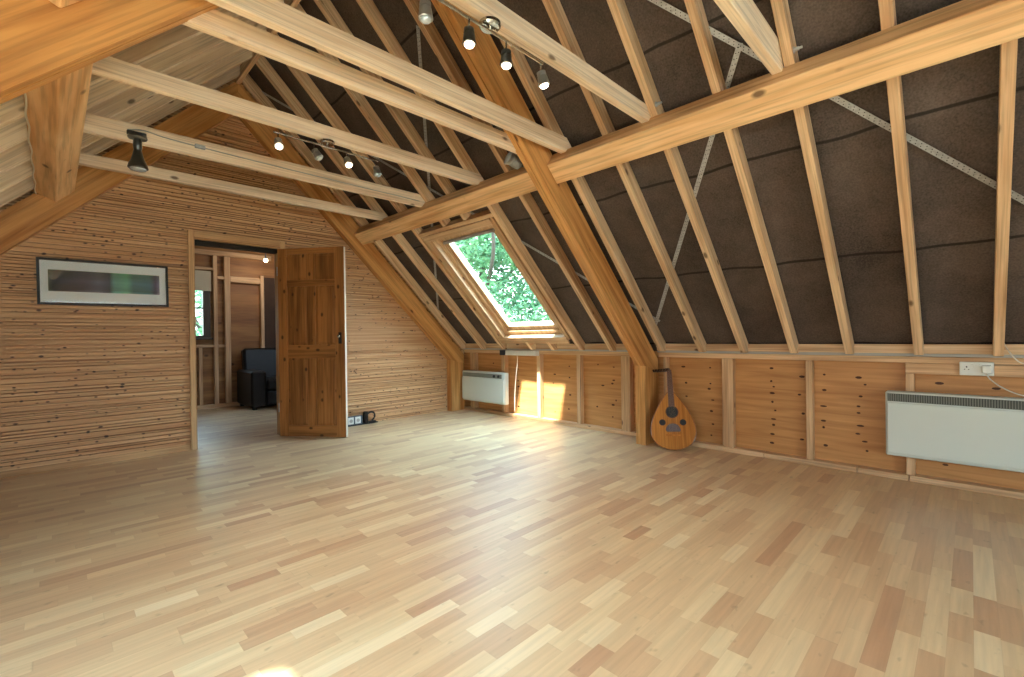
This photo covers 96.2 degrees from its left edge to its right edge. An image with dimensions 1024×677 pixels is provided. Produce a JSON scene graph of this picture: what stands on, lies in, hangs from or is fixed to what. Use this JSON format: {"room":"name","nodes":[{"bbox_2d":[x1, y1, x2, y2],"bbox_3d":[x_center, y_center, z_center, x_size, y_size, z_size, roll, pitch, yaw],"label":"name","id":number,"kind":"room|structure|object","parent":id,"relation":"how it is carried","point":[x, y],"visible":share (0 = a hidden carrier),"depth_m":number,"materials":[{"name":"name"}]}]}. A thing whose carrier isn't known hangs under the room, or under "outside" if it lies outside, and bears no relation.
{"room":"attic room","nodes":[
{"label":"attic room","id":0,"kind":"room"},
{"bbox_2d":[0,78,463,471],"bbox_3d":[-2.718,-0.828,4.520,0.090,3.693,5.670,-1,0,45],"label":"wall","id":1,"kind":"structure","parent":0,"point":[78,382],"depth_m":4.00,"materials":[{"name":"brown wood"}]},
{"bbox_2d":[0,444,190,478],"bbox_3d":[-3.792,1.011,3.358,0.007,0.055,2.402,-1,0,45],"label":"baseboard","id":2,"kind":"structure","parent":1,"relation":"attached to","point":[108,459],"depth_m":3.72,"materials":[{"name":"brown wood"}]},
{"bbox_2d":[36,257,168,306],"bbox_3d":[-3.350,-0.452,3.800,0.023,0.360,0.814,-1,1,45],"label":"framed picture","id":3,"kind":"object","parent":1,"relation":"attached to","point":[59,281],"visible":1,"depth_m":3.77,"materials":[{"name":"black plastic"}]},
{"bbox_2d":[48,269,159,294],"bbox_3d":[-3.348,-0.460,3.797,0.003,0.167,0.690,-1,1,45],"label":"print","id":4,"kind":"object","parent":3,"relation":"attached to","point":[60,281],"depth_m":3.77},
{"bbox_2d":[187,229,284,449],"bbox_3d":[-2.700,0.009,4.543,0.150,2.020,0.842,-1,0,45],"label":"trim","id":5,"kind":"structure","parent":1,"relation":"attached to","point":[197,238],"depth_m":4.29,"materials":[{"name":"brown wood"}]},
{"bbox_2d":[276,246,347,436],"bbox_3d":[-2.047,0.039,4.668,0.736,1.925,0.084,-1,0,7],"label":"door","id":6,"kind":"structure","parent":1,"relation":"in","point":[311,281],"depth_m":4.67,"materials":[{"name":"brown wood"}]},
{"bbox_2d":[194,245,274,405],"bbox_3d":[-4.782,-0.336,6.592,0.040,2.750,5.670,-1,0,45],"label":"wall","id":7,"kind":"structure","parent":0,"point":[244,298],"depth_m":7.07,"materials":[{"name":"brown wood"}]},
{"bbox_2d":[198,348,202,404],"bbox_3d":[-4.563,0.555,6.724,0.069,0.839,0.045,-1,0,45],"label":"stud","id":8,"kind":"object","parent":7,"relation":"attached to","point":[200,354],"visible":1,"depth_m":6.70,"materials":[{"name":"brown wood"}]},
{"bbox_2d":[195,270,210,290],"bbox_3d":[-4.639,-0.846,6.613,0.010,0.295,0.515,-1,0,45],"label":"roller blind","id":9,"kind":"object","parent":7,"relation":"attached to","point":[202,278],"visible":0.42,"depth_m":6.72,"materials":[{"name":"fabric"}]},
{"bbox_2d":[195,291,212,339],"bbox_3d":[-4.647,-0.421,6.628,0.140,0.885,0.535,-1,0,45],"label":"window","id":10,"kind":"structure","parent":7,"relation":"in","point":[206,324],"depth_m":6.76,"materials":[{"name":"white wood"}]},
{"bbox_2d":[195,266,212,270],"bbox_3d":[-4.673,-1.028,6.629,0.069,0.040,0.593,-1,0,45],"label":"rail","id":11,"kind":"object","parent":7,"relation":"attached to","point":[196,267],"visible":0.42,"depth_m":6.73,"materials":[{"name":"brown wood"}]},
{"bbox_2d":[212,255,218,403],"bbox_3d":[-4.433,-0.133,6.861,0.069,2.209,0.050,-1,0,45],"label":"stud","id":12,"kind":"object","parent":7,"relation":"attached to","point":[214,257],"visible":1,"depth_m":6.84,"materials":[{"name":"brown wood"}]},
{"bbox_2d":[223,256,231,402],"bbox_3d":[-4.321,-0.135,6.972,0.069,2.209,0.075,-1,0,45],"label":"stud","id":13,"kind":"object","parent":7,"relation":"attached to","point":[226,260],"visible":1,"depth_m":6.95,"materials":[{"name":"brown wood"}]},
{"bbox_2d":[194,248,270,260],"bbox_3d":[-4.392,-1.276,6.913,0.069,0.073,1.400,-1,0,45],"label":"rail","id":14,"kind":"object","parent":7,"relation":"attached to","point":[197,251],"visible":0.58,"depth_m":6.99,"materials":[{"name":"brown wood"}]},
{"bbox_2d":[230,276,259,284],"bbox_3d":[-4.167,-0.902,7.155,0.099,0.090,0.416,-1,0,45],"label":"header","id":15,"kind":"object","parent":7,"relation":"attached to","point":[243,280],"visible":0.82,"depth_m":7.12,"materials":[{"name":"brown wood"}]},
{"bbox_2d":[259,276,264,347],"bbox_3d":[-3.978,-0.016,7.314,0.069,1.959,0.050,-1,0,45],"label":"stud","id":16,"kind":"object","parent":7,"relation":"attached to","point":[261,285],"visible":0.58,"depth_m":7.29,"materials":[{"name":"brown wood"}]},
{"bbox_2d":[264,277,275,347],"bbox_3d":[-3.610,0.018,7.696,0.049,1.999,1.000,-1,0,45],"label":"panel board","id":17,"kind":"object","parent":7,"relation":"attached to","point":[269,283],"visible":0.21,"depth_m":7.38,"materials":[{"name":"brown wood"}]},
{"bbox_2d":[0,405,1023,676],"bbox_3d":[-0.694,1.024,2.550,11.800,0.050,5.800,-1,0,45],"label":"floor","id":18,"kind":"structure","parent":0,"point":[459,543],"depth_m":2.05,"materials":[{"name":"laminate"}]},
{"bbox_2d":[197,402,239,409],"bbox_3d":[-4.378,1.002,6.869,0.019,0.058,1.100,-1,0,45],"label":"plate","id":19,"kind":"object","parent":18,"relation":"on","point":[199,407],"visible":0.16,"depth_m":6.84,"materials":[{"name":"brown wood"}]},
{"bbox_2d":[0,82,464,410],"bbox_3d":[-2.649,-0.735,4.459,0.088,3.504,5.476,-1,0,45],"label":"roof truss","id":20,"kind":"object","parent":18,"relation":"on","point":[19,222],"visible":0.71,"depth_m":4.37,"materials":[{"name":"brown wood"}]},
{"bbox_2d":[237,348,276,409],"bbox_3d":[-3.596,0.582,7.091,0.741,0.875,0.980,-1,0,45],"label":"armchair","id":21,"kind":"object","parent":18,"relation":"on","point":[256,380],"visible":0.51,"depth_m":6.75,"materials":[{"name":"black leather"}]},
{"bbox_2d":[266,376,276,389],"bbox_3d":[-3.517,0.672,7.013,0.520,0.165,0.568,-1,0,45],"label":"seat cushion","id":22,"kind":"object","parent":21,"relation":"on","point":[270,380],"depth_m":6.69,"materials":[{"name":"black leather"}]},
{"bbox_2d":[0,0,658,444],"bbox_3d":[-0.606,-0.754,2.416,0.093,3.504,5.476,-1,0,45],"label":"roof truss","id":23,"kind":"object","parent":18,"relation":"on","point":[42,42],"visible":0.88,"depth_m":1.77,"materials":[{"name":"brown wood"}]},
{"bbox_2d":[23,64,92,201],"bbox_3d":[-2.521,-1.158,2.538,2.782,0.200,0.218,-1,0,45],"label":"wooden post","id":24,"kind":"object","parent":23,"relation":"attached to","point":[56,110],"visible":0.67,"depth_m":2.40,"materials":[{"name":"brown wood"}]},
{"bbox_2d":[24,93,36,193],"bbox_3d":[-2.590,-1.097,2.461,2.752,0.013,0.016,-1,0,45],"label":"cable","id":25,"kind":"object","parent":24,"relation":"attached to","point":[25,95],"visible":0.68,"depth_m":2.51,"materials":[{"name":"beige plastic"}]},
{"bbox_2d":[0,7,239,127],"bbox_3d":[-2.445,-1.210,2.255,0.045,2.779,2.779,-1,0,45],"label":"rafter","id":26,"kind":"object","parent":24,"relation":"on","point":[12,110],"visible":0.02,"depth_m":2.59,"materials":[{"name":"brown wood"}]},
{"bbox_2d":[0,65,239,206],"bbox_3d":[-3.530,-1.200,3.341,0.045,2.779,2.779,-1,0,45],"label":"rafter","id":27,"kind":"object","parent":24,"relation":"on","point":[12,193],"visible":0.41,"depth_m":3.79,"materials":[{"name":"brown wood"}]},
{"bbox_2d":[0,49,251,192],"bbox_3d":[-3.261,-1.202,3.072,0.045,2.779,2.779,-1,0,45],"label":"rafter","id":28,"kind":"object","parent":24,"relation":"on","point":[23,171],"visible":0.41,"depth_m":3.51,"materials":[{"name":"brown wood"}]},
{"bbox_2d":[0,25,266,174],"bbox_3d":[-2.993,-1.205,2.803,0.045,2.779,2.779,-1,0,45],"label":"rafter","id":29,"kind":"object","parent":24,"relation":"on","point":[18,154],"visible":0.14,"depth_m":3.17,"materials":[{"name":"brown wood"}]},
{"bbox_2d":[0,0,283,152],"bbox_3d":[-2.706,-1.208,2.517,0.045,2.779,2.779,-1,0,45],"label":"rafter","id":30,"kind":"object","parent":24,"relation":"on","point":[13,133],"visible":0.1,"depth_m":2.89,"materials":[{"name":"brown wood"}]},
{"bbox_2d":[49,0,81,7],"bbox_3d":[-0.413,-1.178,0.430,2.977,0.200,0.218,-1,0,45],"label":"purlin","id":31,"kind":"object","parent":23,"relation":"attached to","point":[59,3],"visible":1,"depth_m":1.47,"materials":[{"name":"brown wood"}]},
{"bbox_2d":[236,0,300,83],"bbox_3d":[0.391,-2.566,1.388,8.575,0.170,0.036,-1,0,45],"label":"board","id":32,"kind":"object","parent":23,"relation":"on","point":[245,67],"visible":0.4,"depth_m":4.08,"materials":[{"name":"brown wood"}]},
{"bbox_2d":[354,167,536,244],"bbox_3d":[-0.750,-1.190,4.318,2.794,0.199,0.188,-1,0,45],"label":"purlin","id":33,"kind":"object","parent":23,"relation":"attached to","point":[513,183],"visible":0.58,"depth_m":4.01,"materials":[{"name":"brown wood"}]},
{"bbox_2d":[296,3,450,226],"bbox_3d":[-1.148,-1.856,4.006,0.045,1.537,1.471,-1,0,45],"label":"rafter","id":34,"kind":"object","parent":33,"relation":"on","point":[363,105],"visible":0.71,"depth_m":4.00,"materials":[{"name":"brown wood"}]},
{"bbox_2d":[83,112,424,206],"bbox_3d":[-1.712,-1.293,3.513,0.052,0.128,2.620,-1,0,45],"label":"tie","id":35,"kind":"object","parent":34,"relation":"attached to","point":[94,124],"visible":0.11,"depth_m":3.26,"materials":[{"name":"brown wood"}]},
{"bbox_2d":[126,129,148,172],"bbox_3d":[-2.311,-1.157,2.834,0.104,0.245,0.104,-1,0,45],"label":"spotlight","id":36,"kind":"object","parent":35,"relation":"hanging from","point":[137,163],"visible":1,"depth_m":2.81,"materials":[{"name":"grey metal"}]},
{"bbox_2d":[128,129,417,200],"bbox_3d":[-1.615,-1.296,3.564,0.011,0.043,2.111,-1,0,45],"label":"cable","id":37,"kind":"object","parent":35,"relation":"attached to","point":[128,129],"visible":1,"depth_m":3.37,"materials":[{"name":"grey plastic"}]},
{"bbox_2d":[314,0,470,219],"bbox_3d":[-0.920,-1.858,3.779,0.045,1.537,1.471,-1,0,45],"label":"rafter","id":38,"kind":"object","parent":33,"relation":"on","point":[327,8],"visible":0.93,"depth_m":3.78,"materials":[{"name":"brown wood"}]},
{"bbox_2d":[504,151,524,169],"bbox_3d":[0.035,-1.280,3.312,0.204,0.126,0.112,-1,0,-39],"label":"spotlight","id":39,"kind":"object","parent":33,"relation":"attached to","point":[511,159],"visible":0.95,"depth_m":3.25,"materials":[{"name":"grey metal"}]},
{"bbox_2d":[547,0,1023,183],"bbox_3d":[1.362,-1.210,2.206,2.977,0.199,0.188,-1,0,45],"label":"purlin","id":40,"kind":"object","parent":23,"relation":"attached to","point":[964,27],"visible":1,"depth_m":2.10,"materials":[{"name":"brown wood"}]},
{"bbox_2d":[348,415,377,426],"bbox_3d":[-1.784,0.948,5.321,0.050,0.109,0.480,-1,0,45],"label":"strip","id":41,"kind":"object","parent":18,"relation":"on","point":[356,420],"visible":0.66,"depth_m":5.28,"materials":[{"name":"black plastic"}]},
{"bbox_2d":[363,411,375,422],"bbox_3d":[-1.679,0.922,5.410,0.050,0.133,0.145,-1,0,45],"label":"charger","id":42,"kind":"object","parent":41,"relation":"attached to","point":[365,414],"visible":1,"depth_m":5.37,"materials":[{"name":"black plastic"}]},
{"bbox_2d":[464,406,518,417],"bbox_3d":[-0.274,0.959,6.032,1.020,0.039,0.078,-1,0,45],"label":"plate","id":43,"kind":"object","parent":18,"relation":"on","point":[497,412],"visible":0.88,"depth_m":5.98,"materials":[{"name":"brown wood"}]},
{"bbox_2d":[470,353,478,407],"bbox_3d":[-0.512,0.568,6.271,0.090,0.747,0.066,-1,0,45],"label":"stud","id":44,"kind":"object","parent":43,"relation":"on","point":[473,356],"visible":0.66,"depth_m":6.24,"materials":[{"name":"brown wood"}]},
{"bbox_2d":[501,355,508,412],"bbox_3d":[-0.088,0.563,5.847,0.060,0.747,0.066,-1,0,45],"label":"stud","id":45,"kind":"object","parent":43,"relation":"on","point":[504,358],"visible":0.42,"depth_m":5.83,"materials":[{"name":"brown wood"}]},
{"bbox_2d":[462,370,508,404],"bbox_3d":[-0.365,0.631,6.004,0.835,0.400,0.102,-1,0,45],"label":"heater","id":46,"kind":"object","parent":45,"relation":"attached to","point":[480,386],"visible":1,"depth_m":5.92,"materials":[{"name":"white metal"}]},
{"bbox_2d":[463,372,501,378],"bbox_3d":[-0.398,0.480,5.987,0.755,0.053,0.008,-1,0,45],"label":"grille","id":47,"kind":"object","parent":46,"relation":"attached to","point":[466,375],"depth_m":5.97,"materials":[{"name":"grey metal"}]},
{"bbox_2d":[517,414,635,436],"bbox_3d":[0.716,0.950,5.042,1.770,0.039,0.078,-1,0,45],"label":"plate","id":48,"kind":"object","parent":18,"relation":"on","point":[522,416],"visible":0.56,"depth_m":4.98,"materials":[{"name":"brown wood"}]},
{"bbox_2d":[537,354,543,417],"bbox_3d":[0.337,0.559,5.423,0.050,0.747,0.066,-1,0,45],"label":"stud","id":49,"kind":"object","parent":48,"relation":"on","point":[540,364],"visible":0.9,"depth_m":5.40,"materials":[{"name":"brown wood"}]},
{"bbox_2d":[577,355,583,423],"bbox_3d":[0.747,0.555,5.013,0.045,0.747,0.066,-1,0,45],"label":"stud","id":50,"kind":"object","parent":48,"relation":"on","point":[580,372],"visible":1,"depth_m":4.99,"materials":[{"name":"brown wood"}]},
{"bbox_2d":[621,356,633,431],"bbox_3d":[1.157,0.551,4.603,0.100,0.747,0.066,-1,0,45],"label":"stud","id":51,"kind":"object","parent":48,"relation":"on","point":[627,402],"visible":0.9,"depth_m":4.57,"materials":[{"name":"brown wood"}]},
{"bbox_2d":[651,368,695,449],"bbox_3d":[1.433,0.615,4.066,0.374,0.700,0.261,-1,0,24],"label":"oud","id":52,"kind":"object","parent":18,"relation":"on","point":[673,427],"visible":1,"depth_m":4.01,"materials":[{"name":"brown wood"}]},
{"bbox_2d":[690,440,765,456],"bbox_3d":[1.728,0.940,4.030,0.898,0.039,0.078,-1,0,45],"label":"plate","id":53,"kind":"object","parent":18,"relation":"on","point":[740,450],"visible":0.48,"depth_m":3.87,"materials":[{"name":"brown wood"}]},
{"bbox_2d":[663,357,669,394],"bbox_3d":[1.454,0.549,4.306,0.030,0.747,0.066,-1,0,45],"label":"stud","id":54,"kind":"object","parent":53,"relation":"on","point":[666,360],"visible":0.42,"depth_m":4.28,"materials":[{"name":"brown wood"}]},
{"bbox_2d":[722,358,735,447],"bbox_3d":[1.849,0.545,3.911,0.088,0.747,0.066,-1,0,45],"label":"stud","id":55,"kind":"object","parent":53,"relation":"on","point":[728,365],"visible":0.9,"depth_m":3.88,"materials":[{"name":"brown wood"}]},
{"bbox_2d":[764,451,857,471],"bbox_3d":[2.261,0.935,3.497,0.600,0.039,0.078,-1,0,45],"label":"plate","id":56,"kind":"object","parent":18,"relation":"on","point":[771,455],"visible":0.88,"depth_m":3.45,"materials":[{"name":"brown wood"}]},
{"bbox_2d":[806,360,814,459],"bbox_3d":[2.269,0.541,3.491,0.042,0.747,0.066,-1,0,45],"label":"stud","id":57,"kind":"object","parent":56,"relation":"on","point":[810,404],"visible":0.92,"depth_m":3.47,"materials":[{"name":"brown wood"}]},
{"bbox_2d":[857,465,909,480],"bbox_3d":[2.574,0.932,3.184,0.275,0.039,0.078,-1,0,45],"label":"plate","id":58,"kind":"object","parent":18,"relation":"on","point":[874,471],"visible":0.92,"depth_m":3.16,"materials":[{"name":"brown wood"}]},
{"bbox_2d":[910,474,1023,499],"bbox_3d":[3.628,0.922,2.131,2.695,0.039,0.078,-1,0,45],"label":"plate","id":59,"kind":"object","parent":18,"relation":"on","point":[938,481],"visible":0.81,"depth_m":2.86,"materials":[{"name":"brown wood"}]},
{"bbox_2d":[905,373,915,475],"bbox_3d":[2.678,0.572,3.083,0.044,0.676,0.066,-1,0,45],"label":"stud","id":60,"kind":"object","parent":59,"relation":"on","point":[909,378],"visible":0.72,"depth_m":3.06,"materials":[{"name":"brown wood"}]},
{"bbox_2d":[248,0,1023,350],"bbox_3d":[1.395,-1.272,2.431,8.728,2.871,2.833,-1,0,45],"label":"ceiling","id":61,"kind":"structure","parent":0,"point":[951,106],"depth_m":2.78,"materials":[{"name":"fabric"}]},
{"bbox_2d":[416,25,438,309],"bbox_3d":[-0.808,-1.240,4.593,0.024,1.817,2.931,-1,0,-7],"label":"strap","id":62,"kind":"object","parent":61,"relation":"attached to","point":[417,27],"visible":0.48,"depth_m":3.79,"materials":[{"name":"metal"}]},
{"bbox_2d":[262,91,659,321],"bbox_3d":[-0.660,-1.340,4.303,3.945,2.440,0.024,-1,0,7],"label":"strap","id":63,"kind":"object","parent":61,"relation":"attached to","point":[269,96],"visible":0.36,"depth_m":4.30,"materials":[{"name":"metal"}]},
{"bbox_2d":[422,217,570,343],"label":"frame","id":64,"kind":"structure","parent":61,"relation":"attached to","point":[442,244],"depth_m":4.98,"materials":[{"name":"brown wood"}]},
{"bbox_2d":[655,42,742,324],"bbox_3d":[1.220,-0.803,3.222,0.026,1.388,1.835,-1,0,4],"label":"strap","id":65,"kind":"object","parent":61,"relation":"attached to","point":[737,52],"visible":0.75,"depth_m":2.91,"materials":[{"name":"metal"}]},
{"bbox_2d":[648,0,1023,203],"bbox_3d":[1.440,-1.296,2.294,3.272,2.100,0.024,-1,0,5],"label":"strap","id":66,"kind":"object","parent":61,"relation":"attached to","point":[660,3],"visible":0.7,"depth_m":2.26,"materials":[{"name":"metal"}]},
{"bbox_2d":[464,351,1023,489],"bbox_3d":[2.401,0.479,3.434,8.667,0.950,0.040,-1,0,45],"label":"wall","id":67,"kind":"structure","parent":0,"point":[849,396],"depth_m":3.69,"materials":[{"name":"brown wood"}]},
{"bbox_2d":[464,349,629,355],"bbox_3d":[0.347,0.163,5.405,2.795,0.042,0.066,-1,0,45],"label":"plate","id":68,"kind":"object","parent":67,"relation":"attached to","point":[597,353],"visible":0.54,"depth_m":5.05,"materials":[{"name":"brown wood"}]},
{"bbox_2d":[242,74,465,348],"bbox_3d":[-1.596,-1.234,5.389,0.045,2.779,2.779,-1,0,45],"label":"rafter","id":69,"kind":"object","parent":68,"relation":"on","point":[248,82],"visible":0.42,"depth_m":5.27,"materials":[{"name":"brown wood"}]},
{"bbox_2d":[255,55,486,348],"bbox_3d":[-1.296,-1.237,5.090,0.045,2.779,2.779,-1,0,45],"label":"rafter","id":70,"kind":"object","parent":68,"relation":"on","point":[262,63],"visible":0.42,"depth_m":4.88,"materials":[{"name":"brown wood"}]},
{"bbox_2d":[79,152,386,220],"bbox_3d":[-2.258,-1.289,4.059,0.045,0.083,2.620,-1,0,45],"label":"tie","id":71,"kind":"object","parent":70,"relation":"attached to","point":[88,160],"visible":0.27,"depth_m":3.86,"materials":[{"name":"brown wood"}]},
{"bbox_2d":[276,34,506,348],"bbox_3d":[-1.023,-1.240,4.816,0.045,2.779,2.779,-1,0,45],"label":"rafter","id":72,"kind":"object","parent":68,"relation":"on","point":[302,77],"visible":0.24,"depth_m":4.42,"materials":[{"name":"brown wood"}]},
{"bbox_2d":[418,210,493,237],"bbox_3d":[-0.553,-1.111,4.445,1.142,0.093,0.093,-1,0,45],"label":"header","id":73,"kind":"object","parent":72,"relation":"attached to","point":[486,214],"visible":0.79,"depth_m":4.38,"materials":[{"name":"brown wood"}]},
{"bbox_2d":[356,0,585,349],"bbox_3d":[-0.183,-1.248,3.976,0.045,2.779,2.779,-1,0,45],"label":"rafter","id":74,"kind":"object","parent":68,"relation":"on","point":[368,7],"visible":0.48,"depth_m":3.97,"materials":[{"name":"brown wood"}]},
{"bbox_2d":[92,56,483,185],"bbox_3d":[-1.146,-1.299,2.946,0.045,0.090,2.620,-1,0,45],"label":"tie","id":75,"kind":"object","parent":74,"relation":"attached to","point":[109,67],"visible":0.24,"depth_m":2.63,"materials":[{"name":"brown wood"}]},
{"bbox_2d":[273,131,381,176],"bbox_3d":[-1.155,-1.179,2.929,0.099,0.149,0.696,-1,0,45],"label":"track light","id":76,"kind":"object","parent":75,"relation":"hanging from","point":[328,143],"visible":1,"depth_m":2.88,"materials":[{"name":"silver metal"}]},
{"bbox_2d":[404,0,615,350],"bbox_3d":[0.087,-1.250,3.706,0.045,2.779,2.779,-1,0,45],"label":"rafter","id":77,"kind":"object","parent":68,"relation":"on","point":[430,31],"visible":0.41,"depth_m":3.75,"materials":[{"name":"brown wood"}]},
{"bbox_2d":[500,350,538,412],"bbox_3d":[0.086,0.530,5.576,0.610,0.774,0.066,-1,0,45],"label":"control box","id":78,"kind":"object","parent":68,"relation":"attached to","point":[502,352],"visible":1,"depth_m":5.54,"materials":[{"name":"white plastic"}]},
{"bbox_2d":[525,342,535,349],"bbox_3d":[0.241,0.056,5.378,0.045,0.149,0.212,-1,0,45],"label":"stub","id":79,"kind":"object","parent":68,"relation":"on","point":[531,346],"visible":0.52,"depth_m":5.34,"materials":[{"name":"brown wood"}]},
{"bbox_2d":[465,343,625,349],"bbox_3d":[0.307,0.090,5.366,2.795,0.062,0.018,-1,0,45],"label":"board","id":80,"kind":"object","parent":79,"relation":"attached to","point":[467,345],"visible":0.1,"depth_m":5.25,"materials":[{"name":"brown wood"}]},
{"bbox_2d":[466,348,627,351],"bbox_3d":[0.316,0.131,5.375,2.795,0.018,0.024,-1,0,45],"label":"cable trunking","id":81,"kind":"object","parent":68,"relation":"on","point":[466,348],"visible":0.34,"depth_m":5.21,"materials":[{"name":"grey plastic"}]},
{"bbox_2d":[659,352,1023,364],"bbox_3d":[2.989,0.137,2.764,4.483,0.042,0.066,-1,0,45],"label":"plate","id":82,"kind":"object","parent":67,"relation":"attached to","point":[900,359],"visible":0.93,"depth_m":3.27,"materials":[{"name":"brown wood"}]},
{"bbox_2d":[497,33,666,350],"bbox_3d":[0.463,-1.254,3.331,0.045,2.779,2.779,-1,0,45],"label":"rafter","id":83,"kind":"object","parent":82,"relation":"on","point":[519,61],"visible":0.55,"depth_m":3.46,"materials":[{"name":"brown wood"}]},
{"bbox_2d":[205,0,571,153],"bbox_3d":[-0.501,-1.312,2.302,0.045,0.102,2.620,-1,0,45],"label":"tie","id":84,"kind":"object","parent":83,"relation":"attached to","point":[276,15],"visible":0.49,"depth_m":2.16,"materials":[{"name":"brown wood"}]},
{"bbox_2d":[542,0,705,351],"bbox_3d":[0.726,-1.257,3.068,0.045,2.779,2.779,-1,0,45],"label":"rafter","id":85,"kind":"object","parent":82,"relation":"on","point":[554,8],"visible":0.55,"depth_m":3.17,"materials":[{"name":"brown wood"}]},
{"bbox_2d":[607,0,748,352],"bbox_3d":[0.966,-1.259,2.827,0.045,2.779,2.779,-1,0,45],"label":"rafter","id":86,"kind":"object","parent":82,"relation":"on","point":[618,8],"visible":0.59,"depth_m":2.91,"materials":[{"name":"brown wood"}]},
{"bbox_2d":[447,0,650,122],"bbox_3d":[-0.064,-1.311,1.865,0.045,0.092,2.540,-1,0,45],"label":"tie","id":87,"kind":"object","parent":86,"relation":"attached to","point":[514,27],"visible":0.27,"depth_m":2.10,"materials":[{"name":"brown wood"}]},
{"bbox_2d":[418,0,549,88],"bbox_3d":[-0.084,-1.192,1.846,0.088,0.143,0.683,-1,0,45],"label":"track light","id":88,"kind":"object","parent":87,"relation":"hanging from","point":[487,24],"visible":1,"depth_m":1.81,"materials":[{"name":"silver metal"}]},
{"bbox_2d":[684,0,798,352],"bbox_3d":[1.219,-1.261,2.575,0.045,2.779,2.779,-1,0,45],"label":"rafter","id":89,"kind":"object","parent":82,"relation":"on","point":[695,8],"visible":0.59,"depth_m":2.71,"materials":[{"name":"brown wood"}]},
{"bbox_2d":[770,0,853,353],"bbox_3d":[1.462,-1.264,2.332,0.045,2.779,2.779,-1,0,45],"label":"rafter","id":90,"kind":"object","parent":82,"relation":"on","point":[780,8],"visible":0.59,"depth_m":2.53,"materials":[{"name":"brown wood"}]},
{"bbox_2d":[714,0,782,74],"bbox_3d":[0.430,-1.335,1.370,0.045,0.134,2.460,-1,0,45],"label":"tie","id":91,"kind":"object","parent":90,"relation":"attached to","point":[745,16],"visible":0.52,"depth_m":1.96,"materials":[{"name":"brown wood"}]},
{"bbox_2d":[657,344,1023,354],"bbox_3d":[2.949,0.065,2.725,4.483,0.062,0.018,-1,0,45],"label":"board","id":92,"kind":"object","parent":90,"relation":"attached to","point":[1015,349],"visible":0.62,"depth_m":3.18,"materials":[{"name":"brown wood"}]},
{"bbox_2d":[657,350,1023,357],"bbox_3d":[2.958,0.106,2.733,4.483,0.018,0.024,-1,0,45],"label":"cable trunking","id":93,"kind":"object","parent":82,"relation":"on","point":[667,351],"visible":0.83,"depth_m":3.20,"materials":[{"name":"grey plastic"}]},
{"bbox_2d":[878,0,923,354],"bbox_3d":[1.721,-1.266,2.073,0.045,2.779,2.779,-1,0,45],"label":"rafter","id":94,"kind":"object","parent":82,"relation":"on","point":[887,10],"visible":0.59,"depth_m":2.33,"materials":[{"name":"brown wood"}]},
{"bbox_2d":[993,39,1017,355],"bbox_3d":[1.972,-1.268,1.822,0.045,2.779,2.779,-1,0,45],"label":"rafter","id":95,"kind":"object","parent":82,"relation":"on","point":[1008,50],"visible":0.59,"depth_m":2.13,"materials":[{"name":"brown wood"}]},
{"bbox_2d":[905,363,1023,377],"bbox_3d":[3.613,0.189,2.135,2.712,0.070,0.066,-1,0,45],"label":"rail","id":96,"kind":"object","parent":67,"relation":"attached to","point":[910,368],"visible":0.81,"depth_m":2.92,"materials":[{"name":"brown wood"}]},
{"bbox_2d":[959,362,993,375],"bbox_3d":[2.856,0.186,2.822,0.150,0.083,0.026,-1,0,45],"label":"double socket","id":97,"kind":"object","parent":96,"relation":"attached to","point":[965,368],"visible":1,"depth_m":2.82,"materials":[{"name":"white plastic"}]},
{"bbox_2d":[981,365,1023,395],"bbox_3d":[3.014,0.256,2.628,0.456,0.192,0.030,-1,0,45],"label":"plug","id":98,"kind":"object","parent":97,"relation":"in","point":[985,369],"visible":1,"depth_m":2.76,"materials":[{"name":"white plastic"}]},
{"bbox_3d":[0.284,-1.219,3.464,0.045,3.928,0.095,-1,45,45],"label":"rafter","id":99,"kind":"object","parent":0,"visible":0},
{"bbox_2d":[183,9,516,153],"bbox_3d":[-0.656,-1.308,2.457,0.045,0.090,2.620,-1,0,45],"label":"tie","id":100,"kind":"object","parent":99,"relation":"attached to","point":[215,23],"visible":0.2,"depth_m":2.23,"materials":[{"name":"brown wood"}]},
{"label":"outside","id":101,"kind":"structure","parent":0,"visible":0},
{"bbox_3d":[-3.484,3.855,10.622,100.000,0.100,90.000,-1,0,45],"label":"ground","id":102,"kind":"structure","parent":101,"visible":0},
{"bbox_2d":[195,290,201,334],"bbox_3d":[-7.736,-0.060,11.620,3.841,7.853,5.422,-1,0,45],"label":"tree","id":103,"kind":"object","parent":102,"relation":"on","point":[199,294],"visible":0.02,"depth_m":11.53,"materials":[{"name":"green plant"}]},
{"bbox_2d":[454,232,550,350],"bbox_3d":[0.048,-1.310,13.323,5.980,10.151,6.507,-1,0,-35],"label":"tree","id":104,"kind":"object","parent":102,"relation":"on","point":[488,255],"visible":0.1,"depth_m":11.68,"materials":[{"name":"green plant"}]},
{"bbox_3d":[3.236,0.531,2.524,0.045,0.747,0.066,-1,0,45],"label":"stud","id":105,"kind":"object","parent":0,"visible":0},
{"bbox_2d":[885,390,1023,472],"bbox_3d":[2.901,0.564,2.747,1.030,0.428,0.089,-1,0,45],"label":"heater","id":106,"kind":"object","parent":105,"relation":"attached to","point":[971,430],"visible":1,"depth_m":2.83,"materials":[{"name":"white metal"}]},
{"bbox_2d":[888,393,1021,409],"bbox_3d":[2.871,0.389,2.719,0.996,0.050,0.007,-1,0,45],"label":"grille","id":107,"kind":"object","parent":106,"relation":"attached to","point":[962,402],"depth_m":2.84,"materials":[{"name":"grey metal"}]},
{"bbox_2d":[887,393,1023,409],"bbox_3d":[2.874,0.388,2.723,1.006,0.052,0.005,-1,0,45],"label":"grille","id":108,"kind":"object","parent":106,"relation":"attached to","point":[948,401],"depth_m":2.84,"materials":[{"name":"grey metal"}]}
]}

